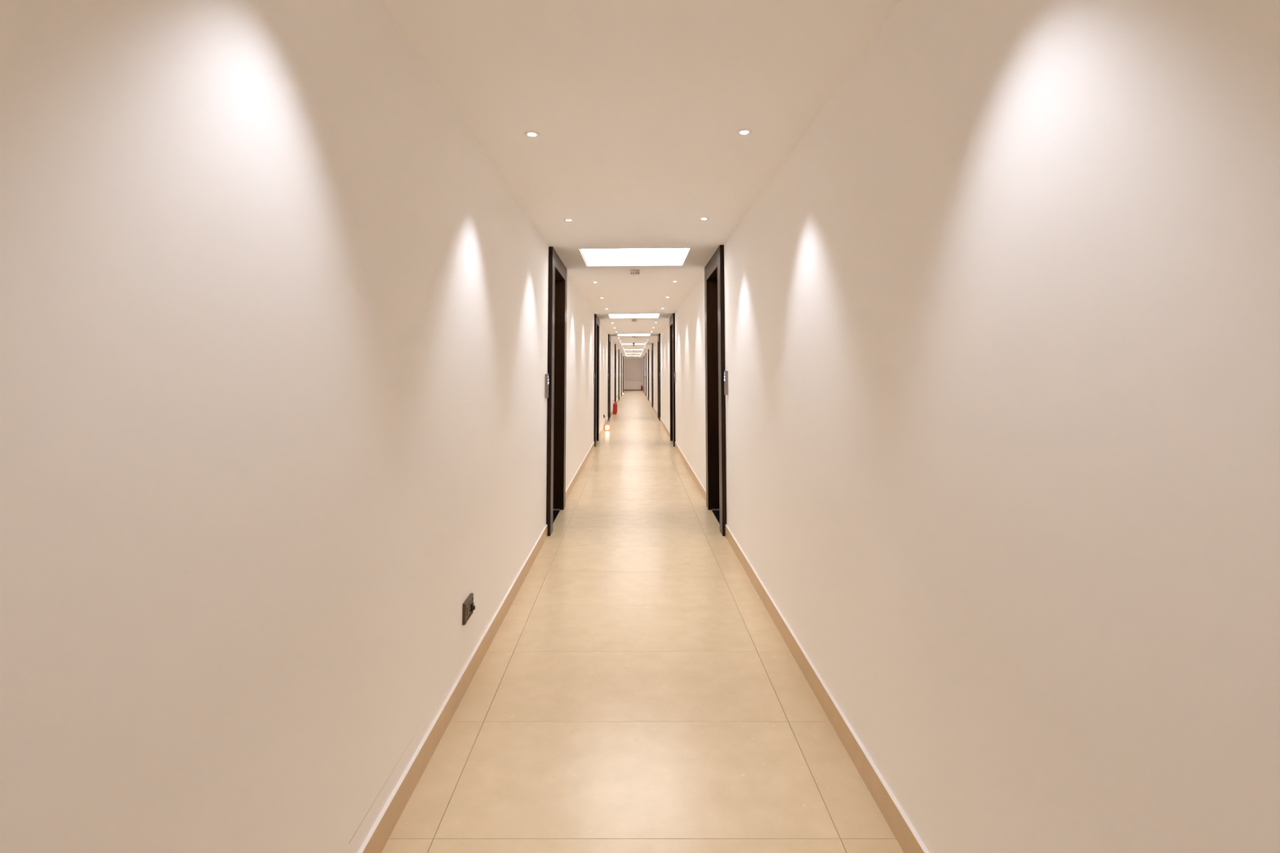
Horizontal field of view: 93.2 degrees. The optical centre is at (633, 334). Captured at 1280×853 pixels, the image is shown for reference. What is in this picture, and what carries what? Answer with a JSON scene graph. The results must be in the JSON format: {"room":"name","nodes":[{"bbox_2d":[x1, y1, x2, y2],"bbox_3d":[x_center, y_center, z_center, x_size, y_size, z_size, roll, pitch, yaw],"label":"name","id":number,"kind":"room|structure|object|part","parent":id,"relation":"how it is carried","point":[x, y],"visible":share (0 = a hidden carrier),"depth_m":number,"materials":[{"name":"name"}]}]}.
{"room":"hotel corridor","nodes":[
{"label":"hotel corridor","id":0,"kind":"room"},
{"bbox_2d":[0,0,622,852],"bbox_3d":[-0.833,1.376,20.554,0.200,2.710,53.600,0,-4,0],"label":"wall","id":1,"kind":"structure","parent":0,"point":[273,313],"depth_m":1.14,"materials":[{"name":"beige paint"}]},
{"bbox_2d":[357,524,547,852],"bbox_3d":[-0.727,1.290,-0.538,0.012,0.097,11.290,0,-4,0],"label":"baseboard","id":2,"kind":"structure","parent":1,"relation":"attached to","point":[380,832],"depth_m":2.23,"materials":[{"name":"beige tile"}]},
{"bbox_2d":[462,593,475,625],"bbox_3d":[-0.719,1.207,2.664,0.028,0.088,0.130,0,-4,0],"label":"wall socket","id":3,"kind":"object","parent":1,"relation":"attached to","point":[468,606],"visible":1,"depth_m":2.64,"materials":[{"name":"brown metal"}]},
{"bbox_2d":[466,606,469,616],"bbox_3d":[-0.719,1.205,2.636,0.004,0.036,0.022,0,-4,0],"label":"rocker switch","id":4,"kind":"object","parent":3,"relation":"attached to","point":[468,607],"depth_m":2.63,"materials":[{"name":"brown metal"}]},
{"bbox_2d":[468,599,472,615],"bbox_3d":[-0.720,1.208,2.680,0.002,0.048,0.053,0,-4,0],"label":"outlet","id":5,"kind":"object","parent":3,"relation":"attached to","point":[470,601],"depth_m":2.68,"materials":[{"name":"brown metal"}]},
{"bbox_2d":[544,373,549,398],"bbox_3d":[-0.722,0.431,5.068,0.023,0.200,0.084,0,-4,0],"label":"panel","id":6,"kind":"object","parent":1,"relation":"attached to","point":[546,392],"visible":1,"depth_m":5.03,"materials":[{"name":"beige metal"}]},
{"bbox_3d":[-0.712,0.431,5.068,0.002,0.192,0.076,0,-4,0],"label":"glass","id":7,"kind":"part","parent":6,"relation":"part of","materials":[{"name":"silver glass"}]},
{"bbox_2d":[546,246,567,536],"bbox_3d":[-0.823,0.530,5.738,0.251,2.512,1.140,0,-4,0],"label":"door","id":8,"kind":"structure","parent":1,"relation":"in","point":[557,271],"depth_m":6.09,"materials":[{"name":"brown wood"}]},
{"bbox_3d":[-0.715,0.474,5.253,0.036,2.462,0.165,0,-4,0],"label":"casing","id":9,"kind":"part","parent":8,"relation":"part of","materials":[{"name":"brown wood"}]},
{"bbox_3d":[-0.715,0.536,6.226,0.036,2.462,0.165,0,-4,0],"label":"casing","id":10,"kind":"part","parent":8,"relation":"part of","materials":[{"name":"brown wood"}]},
{"bbox_2d":[565,441,594,500],"bbox_3d":[-0.727,1.882,8.743,0.012,0.097,5.030,0,-4,0],"label":"baseboard","id":11,"kind":"structure","parent":1,"relation":"attached to","point":[576,475],"depth_m":7.96,"materials":[{"name":"beige tile"}]},
{"bbox_2d":[593,314,599,446],"bbox_3d":[-0.823,0.915,11.896,0.251,2.528,1.140,0,-4,0],"label":"door","id":12,"kind":"structure","parent":1,"relation":"in","point":[596,419],"depth_m":11.72,"materials":[{"name":"brown wood"}]},
{"bbox_3d":[-0.715,0.859,11.411,0.036,2.478,0.165,0,-4,0],"label":"casing","id":13,"kind":"part","parent":12,"relation":"part of","materials":[{"name":"brown wood"}]},
{"bbox_3d":[-0.715,0.921,12.384,0.036,2.478,0.165,0,-4,0],"label":"casing","id":14,"kind":"part","parent":12,"relation":"part of","materials":[{"name":"brown wood"}]},
{"bbox_2d":[599,417,608,436],"bbox_3d":[-0.727,2.275,14.900,0.012,0.097,5.030,0,-4,0],"label":"baseboard","id":15,"kind":"structure","parent":1,"relation":"attached to","point":[606,420],"depth_m":14.40,"materials":[{"name":"beige tile"}]},
{"bbox_2d":[607,333,610,420],"bbox_3d":[-0.823,1.300,18.054,0.251,2.544,1.140,0,-4,0],"label":"door","id":16,"kind":"structure","parent":1,"relation":"in","point":[609,335],"depth_m":18.40,"materials":[{"name":"brown wood"}]},
{"bbox_3d":[-0.715,1.306,18.542,0.036,2.494,0.165,0,-4,0],"label":"casing","id":17,"kind":"part","parent":16,"relation":"part of","materials":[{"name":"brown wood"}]},
{"bbox_2d":[614,343,616,403],"bbox_3d":[-0.823,1.685,24.212,0.251,2.560,1.140,0,-4,0],"label":"door","id":18,"kind":"structure","parent":1,"relation":"in","point":[615,344],"depth_m":24.45,"materials":[{"name":"brown wood"}]},
{"bbox_3d":[-0.715,1.629,23.727,0.036,2.510,0.165,0,-4,0],"label":"casing","id":19,"kind":"part","parent":18,"relation":"part of","materials":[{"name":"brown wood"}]},
{"bbox_3d":[-0.715,1.691,24.700,0.036,2.510,0.165,0,-4,0],"label":"casing","id":20,"kind":"part","parent":18,"relation":"part of","materials":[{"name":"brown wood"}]},
{"bbox_2d":[617,349,619,399],"bbox_3d":[-0.823,2.069,30.370,0.251,2.576,1.140,0,-4,0],"label":"door","id":21,"kind":"structure","parent":1,"relation":"in","point":[618,349],"depth_m":30.15,"materials":[{"name":"brown wood"}]},
{"bbox_3d":[-0.715,2.013,29.885,0.036,2.526,0.165,0,-4,0],"label":"casing","id":22,"kind":"part","parent":21,"relation":"part of","materials":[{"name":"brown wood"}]},
{"bbox_3d":[-0.715,2.075,30.858,0.036,2.526,0.165,0,-4,0],"label":"casing","id":23,"kind":"part","parent":21,"relation":"part of","materials":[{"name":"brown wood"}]},
{"bbox_2d":[621,353,622,395],"bbox_3d":[-0.823,2.454,36.528,0.251,2.592,1.140,0,-4,0],"label":"door","id":24,"kind":"structure","parent":1,"relation":"in","point":[621,353],"depth_m":36.92,"materials":[{"name":"brown wood"}]},
{"bbox_2d":[622,355,623,392],"bbox_3d":[-0.823,2.839,42.686,0.251,2.608,1.140,0,-4,0],"label":"door","id":25,"kind":"structure","parent":1,"relation":"in","point":[623,356],"depth_m":43.07,"materials":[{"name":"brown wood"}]},
{"bbox_2d":[623,357,643,389],"bbox_3d":[0.027,3.037,47.293,1.920,2.800,0.180,0,-4,0],"label":"wall","id":26,"kind":"structure","parent":0,"point":[627,384],"depth_m":47.16,"materials":[{"name":"beige paint"}]},
{"bbox_2d":[624,360,642,381],"bbox_3d":[0.022,2.787,47.263,1.445,1.725,0.190,0,-4,0],"label":"window","id":27,"kind":"structure","parent":26,"relation":"in","point":[624,360],"depth_m":47.11,"materials":[{"name":"white"}]},
{"bbox_2d":[624,359,642,380],"bbox_3d":[0.028,2.776,47.274,1.363,1.676,0.044,0,-4,0],"label":"roller blind","id":28,"kind":"object","parent":27,"relation":"attached to","point":[633,367],"visible":1,"depth_m":47.26,"materials":[{"name":"beige fabric"}]},
{"bbox_2d":[382,0,899,357],"bbox_3d":[0.027,0.093,20.636,1.920,0.319,53.800,0,-4,0],"label":"ceiling","id":29,"kind":"structure","parent":0,"point":[637,108],"depth_m":2.46,"materials":[{"name":"white paint"}]},
{"bbox_2d":[524,130,539,137],"bbox_3d":[-0.462,-0.911,2.764,0.072,0.008,0.072,0,-4,0],"label":"recessed light","id":30,"kind":"object","parent":29,"relation":"in","point":[529,133],"visible":1,"depth_m":2.75,"materials":[{"name":"white glass"}]},
{"bbox_2d":[563,218,573,221],"bbox_3d":[-0.462,-0.815,4.331,0.072,0.008,0.072,0,-4,0],"label":"recessed light","id":31,"kind":"object","parent":29,"relation":"in","point":[565,220],"visible":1,"depth_m":4.32,"materials":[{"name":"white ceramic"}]},
{"bbox_2d":[617,333,650,335],"bbox_3d":[0.019,-0.024,18.136,0.996,0.081,0.884,0,-4,0],"label":"ceiling light","id":32,"kind":"object","parent":29,"relation":"attached to","point":[617,334],"visible":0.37,"depth_m":18.56,"materials":[{"name":"white plastic"}]},
{"bbox_2d":[608,314,660,318],"bbox_3d":[0.019,-0.401,11.977,0.996,0.081,0.884,0,-4,0],"label":"ceiling light","id":33,"kind":"object","parent":29,"relation":"attached to","point":[611,316],"visible":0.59,"depth_m":12.40,"materials":[{"name":"white plastic"}]},
{"bbox_2d":[610,314,657,315],"bbox_3d":[0.019,-0.434,11.979,0.996,0.015,0.884,0,-4,0],"label":"diffuser","id":34,"kind":"object","parent":33,"relation":"attached to","point":[611,314],"depth_m":12.37,"materials":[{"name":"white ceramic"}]},
{"bbox_2d":[630,269,639,275],"bbox_3d":[0.020,-0.663,6.515,0.104,0.056,0.104,0,-4,0],"label":"smoke detector","id":35,"kind":"object","parent":29,"relation":"attached to","point":[633,272],"visible":1,"depth_m":6.48,"materials":[{"name":"beige plastic"}]},
{"bbox_2d":[579,248,691,265],"bbox_3d":[0.019,-0.778,5.819,0.996,0.081,0.884,0,-4,0],"label":"ceiling light","id":36,"kind":"object","parent":29,"relation":"attached to","point":[646,256],"visible":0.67,"depth_m":6.08,"materials":[{"name":"white plastic"}]},
{"bbox_2d":[584,248,686,258],"bbox_3d":[0.019,-0.811,5.821,0.996,0.015,0.884,0,-4,0],"label":"diffuser","id":37,"kind":"object","parent":36,"relation":"attached to","point":[646,253],"depth_m":5.95,"materials":[{"name":"white plastic"}]},
{"bbox_2d":[698,217,709,220],"bbox_3d":[0.507,-0.825,4.331,0.072,0.008,0.072,0,-4,0],"label":"recessed light","id":38,"kind":"object","parent":29,"relation":"in","point":[701,218],"visible":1,"depth_m":4.32,"materials":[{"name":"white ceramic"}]},
{"bbox_2d":[736,128,752,135],"bbox_3d":[0.507,-0.921,2.764,0.072,0.008,0.072,0,-4,0],"label":"recessed light","id":39,"kind":"object","parent":29,"relation":"in","point":[742,131],"visible":1,"depth_m":2.75,"materials":[{"name":"white glass"}]},
{"bbox_2d":[381,390,903,852],"bbox_3d":[0.027,2.733,20.381,1.960,0.120,54.073,0,-4,0],"label":"floor","id":40,"kind":"structure","parent":0,"point":[637,691],"depth_m":2.46,"materials":[{"name":"beige tile"}]},
{"bbox_2d":[604,415,609,431],"bbox_3d":[-0.632,2.150,14.655,0.132,0.314,0.698,0,-4,-4],"label":"floor lamp","id":41,"kind":"object","parent":40,"relation":"on","point":[606,428],"visible":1,"depth_m":14.36,"materials":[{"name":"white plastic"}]},
{"bbox_2d":[612,400,617,414],"bbox_3d":[-0.609,2.430,20.165,0.136,0.458,0.136,1,-4,-15],"label":"fire extinguisher","id":42,"kind":"object","parent":40,"relation":"on","point":[615,405],"visible":1,"depth_m":20.11,"materials":[{"name":"red metal"}]},
{"bbox_2d":[643,0,1279,852],"bbox_3d":[0.887,1.376,20.554,0.200,2.710,53.600,0,-4,0],"label":"wall","id":43,"kind":"structure","parent":0,"point":[1002,320],"depth_m":1.21,"materials":[{"name":"beige paint"}]},
{"bbox_2d":[644,355,644,391],"bbox_3d":[0.876,2.831,42.686,0.251,2.624,1.140,0,-4,0],"label":"door","id":44,"kind":"structure","parent":43,"relation":"in","point":[644,356],"depth_m":42.13,"materials":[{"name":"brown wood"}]},
{"bbox_2d":[645,352,646,395],"bbox_3d":[0.876,2.447,36.528,0.251,2.608,1.140,0,-4,0],"label":"door","id":45,"kind":"structure","parent":43,"relation":"in","point":[646,353],"depth_m":35.97,"materials":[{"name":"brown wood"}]},
{"bbox_2d":[648,349,648,400],"bbox_3d":[0.876,2.062,30.370,0.251,2.592,1.140,0,-4,0],"label":"door","id":46,"kind":"structure","parent":43,"relation":"in","point":[648,349],"depth_m":29.80,"materials":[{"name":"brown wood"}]},
{"bbox_2d":[651,343,653,408],"bbox_3d":[0.876,1.677,24.212,0.251,2.576,1.140,0,-4,0],"label":"door","id":47,"kind":"structure","parent":43,"relation":"in","point":[652,344],"depth_m":23.72,"materials":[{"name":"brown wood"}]},
{"bbox_3d":[0.769,1.683,24.700,0.036,2.526,0.165,0,-4,0],"label":"casing","id":48,"kind":"part","parent":47,"relation":"part of","materials":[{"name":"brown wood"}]},
{"bbox_3d":[0.769,1.621,23.727,0.036,2.526,0.165,0,-4,0],"label":"casing","id":49,"kind":"part","parent":47,"relation":"part of","materials":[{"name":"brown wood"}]},
{"bbox_2d":[657,333,660,420],"bbox_3d":[0.876,1.292,18.054,0.251,2.559,1.140,0,-4,0],"label":"door","id":50,"kind":"structure","parent":43,"relation":"in","point":[659,335],"depth_m":17.54,"materials":[{"name":"brown wood"}]},
{"bbox_3d":[0.769,1.298,18.542,0.036,2.509,0.165,0,-4,0],"label":"casing","id":51,"kind":"part","parent":50,"relation":"part of","materials":[{"name":"brown wood"}]},
{"bbox_3d":[0.769,1.236,17.569,0.036,2.509,0.165,0,-4,0],"label":"casing","id":52,"kind":"part","parent":50,"relation":"part of","materials":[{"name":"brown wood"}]},
{"bbox_2d":[660,417,670,437],"bbox_3d":[0.781,2.275,14.900,0.012,0.097,5.030,0,-4,0],"label":"baseboard","id":53,"kind":"structure","parent":43,"relation":"attached to","point":[661,420],"depth_m":14.42,"materials":[{"name":"beige tile"}]},
{"bbox_2d":[669,313,675,446],"bbox_3d":[0.876,0.907,11.896,0.251,2.543,1.140,0,-4,0],"label":"door","id":54,"kind":"structure","parent":43,"relation":"in","point":[672,320],"depth_m":12.23,"materials":[{"name":"brown wood"}]},
{"bbox_3d":[0.769,0.914,12.384,0.036,2.493,0.165,0,-4,0],"label":"casing","id":55,"kind":"part","parent":54,"relation":"part of","materials":[{"name":"brown wood"}]},
{"bbox_3d":[0.769,0.852,11.411,0.036,2.493,0.165,0,-4,0],"label":"casing","id":56,"kind":"part","parent":54,"relation":"part of","materials":[{"name":"brown wood"}]},
{"bbox_2d":[675,441,706,501],"bbox_3d":[0.781,1.882,8.743,0.012,0.097,5.030,0,-4,0],"label":"baseboard","id":57,"kind":"structure","parent":43,"relation":"attached to","point":[700,486],"depth_m":7.89,"materials":[{"name":"beige tile"}]},
{"bbox_2d":[704,244,726,536],"bbox_3d":[0.876,0.523,5.738,0.251,2.527,1.140,0,-4,0],"label":"door","id":58,"kind":"structure","parent":43,"relation":"in","point":[714,305],"depth_m":6.09,"materials":[{"name":"brown wood"}]},
{"bbox_3d":[0.769,0.529,6.226,0.036,2.477,0.165,0,-4,0],"label":"casing","id":59,"kind":"part","parent":58,"relation":"part of","materials":[{"name":"brown wood"}]},
{"bbox_3d":[0.769,0.467,5.253,0.036,2.477,0.165,0,-4,0],"label":"casing","id":60,"kind":"part","parent":58,"relation":"part of","materials":[{"name":"brown wood"}]},
{"bbox_2d":[724,370,728,395],"bbox_3d":[0.776,0.406,5.069,0.023,0.200,0.084,0,-4,0],"label":"panel","id":61,"kind":"object","parent":43,"relation":"attached to","point":[726,372],"visible":1,"depth_m":5.03,"materials":[{"name":"beige metal"}]},
{"bbox_3d":[0.766,0.406,5.069,0.002,0.192,0.076,0,-4,0],"label":"glass","id":62,"kind":"part","parent":61,"relation":"part of","materials":[{"name":"silver glass"}]},
{"bbox_2d":[724,524,928,852],"bbox_3d":[0.781,1.290,-0.538,0.012,0.097,11.290,0,-4,0],"label":"baseboard","id":63,"kind":"structure","parent":43,"relation":"attached to","point":[903,830],"depth_m":2.23,"materials":[{"name":"beige tile"}]}
]}

